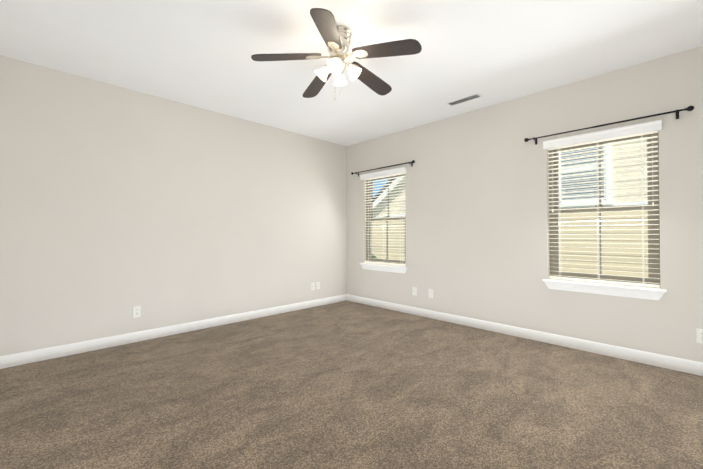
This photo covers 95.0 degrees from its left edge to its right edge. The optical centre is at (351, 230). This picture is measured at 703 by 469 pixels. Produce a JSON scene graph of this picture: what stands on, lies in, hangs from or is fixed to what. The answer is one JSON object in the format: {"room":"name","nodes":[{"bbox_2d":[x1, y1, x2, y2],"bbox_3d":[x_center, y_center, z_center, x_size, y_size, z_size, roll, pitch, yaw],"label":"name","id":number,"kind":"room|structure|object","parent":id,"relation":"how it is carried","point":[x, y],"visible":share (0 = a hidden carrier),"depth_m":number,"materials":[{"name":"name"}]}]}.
{"room":"empty bedroom","nodes":[
{"label":"empty bedroom","id":0,"kind":"room"},
{"bbox_2d":[0,55,346,355],"bbox_3d":[-1.767,-0.145,4.202,4.870,2.740,0.160,1,-1,-44],"label":"wall","id":1,"kind":"structure","parent":0,"point":[117,204],"depth_m":3.57,"materials":[{"name":"beige paint"}]},
{"bbox_2d":[133,306,140,317],"bbox_3d":[-2.341,0.891,3.508,0.074,0.120,0.008,1,-1,-44],"label":"electrical outlet","id":2,"kind":"object","parent":1,"relation":"attached to","point":[136,311],"visible":1,"depth_m":3.51,"materials":[{"name":"white plastic"}]},
{"bbox_2d":[0,294,346,368],"bbox_3d":[-1.712,1.170,4.117,4.536,0.108,0.014,1,-1,-44],"label":"baseboard","id":3,"kind":"structure","parent":1,"relation":"attached to","point":[17,359],"depth_m":3.55,"materials":[{"name":"white wood"}]},
{"bbox_2d":[0,300,702,468],"bbox_3d":[-0.059,1.261,2.440,4.870,0.120,5.040,1,-1,-44],"label":"floor","id":4,"kind":"structure","parent":0,"point":[346,384],"depth_m":2.24,"materials":[{"name":"carpet"}]},
{"bbox_2d":[0,0,702,145],"bbox_3d":[-0.059,-1.598,2.478,4.870,0.120,5.040,1,-1,-44],"label":"ceiling","id":5,"kind":"structure","parent":0,"point":[198,53],"depth_m":2.72,"materials":[{"name":"white paint"}]},
{"bbox_2d":[251,8,421,100],"bbox_3d":[-0.079,-1.268,2.551,1.209,0.539,1.247,1,-1,-44],"label":"ceiling fan","id":6,"kind":"object","parent":5,"relation":"hanging from","point":[336,38],"visible":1,"depth_m":2.43,"materials":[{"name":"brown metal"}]},
{"bbox_2d":[444,93,483,106],"bbox_3d":[1.311,-1.517,3.765,0.150,0.008,0.410,1,-1,-44],"label":"ceiling vent","id":7,"kind":"object","parent":5,"relation":"in","point":[464,99],"visible":1,"depth_m":3.75,"materials":[{"name":"white metal"}]},
{"bbox_2d":[347,46,702,361],"bbox_3d":[1.622,-0.146,4.108,0.160,2.740,4.720,1,-1,-44],"label":"wall","id":8,"kind":"structure","parent":0,"point":[477,211],"depth_m":3.64,"materials":[{"name":"beige paint"}]},
{"bbox_2d":[351,160,414,175],"bbox_3d":[0.472,-0.964,5.106,0.100,0.072,1.300,1,-1,-44],"label":"curtain rod","id":9,"kind":"object","parent":8,"relation":"attached to","point":[411,163],"visible":1,"depth_m":4.93,"materials":[{"name":"black metal"}]},
{"bbox_2d":[360,167,407,273],"bbox_3d":[0.542,-0.141,5.177,0.217,1.591,0.956,1,-1,-44],"label":"window","id":10,"kind":"structure","parent":8,"relation":"in","point":[386,264],"depth_m":5.19,"materials":[{"name":"beige plastic"}]},
{"bbox_2d":[412,287,416,295],"bbox_3d":[0.915,0.891,4.689,0.017,0.120,0.074,1,-1,-44],"label":"outlet","id":11,"kind":"object","parent":8,"relation":"attached to","point":[414,290],"visible":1,"depth_m":4.69,"materials":[{"name":"white plastic"}]},
{"bbox_2d":[428,289,432,297],"bbox_3d":[1.107,0.889,4.499,0.008,0.120,0.074,1,-1,-44],"label":"electrical outlet","id":12,"kind":"object","parent":8,"relation":"attached to","point":[430,293],"visible":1,"depth_m":4.50,"materials":[{"name":"white plastic"}]},
{"bbox_2d":[346,294,702,375],"bbox_3d":[1.560,1.169,4.029,0.014,0.108,4.720,1,-1,-44],"label":"baseboard","id":13,"kind":"structure","parent":8,"relation":"attached to","point":[673,363],"depth_m":3.40,"materials":[{"name":"white wood"}]},
{"bbox_2d":[542,120,665,300],"bbox_3d":[2.467,-0.167,3.213,0.217,1.591,0.956,1,-1,-44],"label":"window","id":14,"kind":"structure","parent":8,"relation":"in","point":[640,287],"depth_m":3.15,"materials":[{"name":"beige plastic"}]},
{"bbox_2d":[524,106,693,144],"bbox_3d":[2.397,-0.991,3.142,0.100,0.072,1.300,1,-1,-44],"label":"curtain rod","id":15,"kind":"object","parent":8,"relation":"attached to","point":[688,108],"visible":1,"depth_m":2.97,"materials":[{"name":"black metal"}]},
{"bbox_2d":[696,328,702,343],"bbox_3d":[2.906,0.879,2.663,0.008,0.120,0.074,1,-1,-44],"label":"electrical outlet","id":16,"kind":"object","parent":8,"relation":"attached to","point":[699,335],"visible":1,"depth_m":2.68,"materials":[{"name":"white plastic"}]},
{"label":"outside","id":17,"kind":"structure","parent":0,"visible":0},
{"bbox_3d":[-0.015,4.390,12.748,70.000,0.100,70.000,1,-1,-44],"label":"ground","id":18,"kind":"structure","parent":17,"visible":0},
{"bbox_2d":[371,137,647,277],"bbox_3d":[7.872,-0.462,9.761,8.645,9.524,14.564,1,-1,-44],"label":"neighbouring house","id":19,"kind":"structure","parent":18,"relation":"on","point":[573,246],"depth_m":6.83,"materials":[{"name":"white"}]}
]}

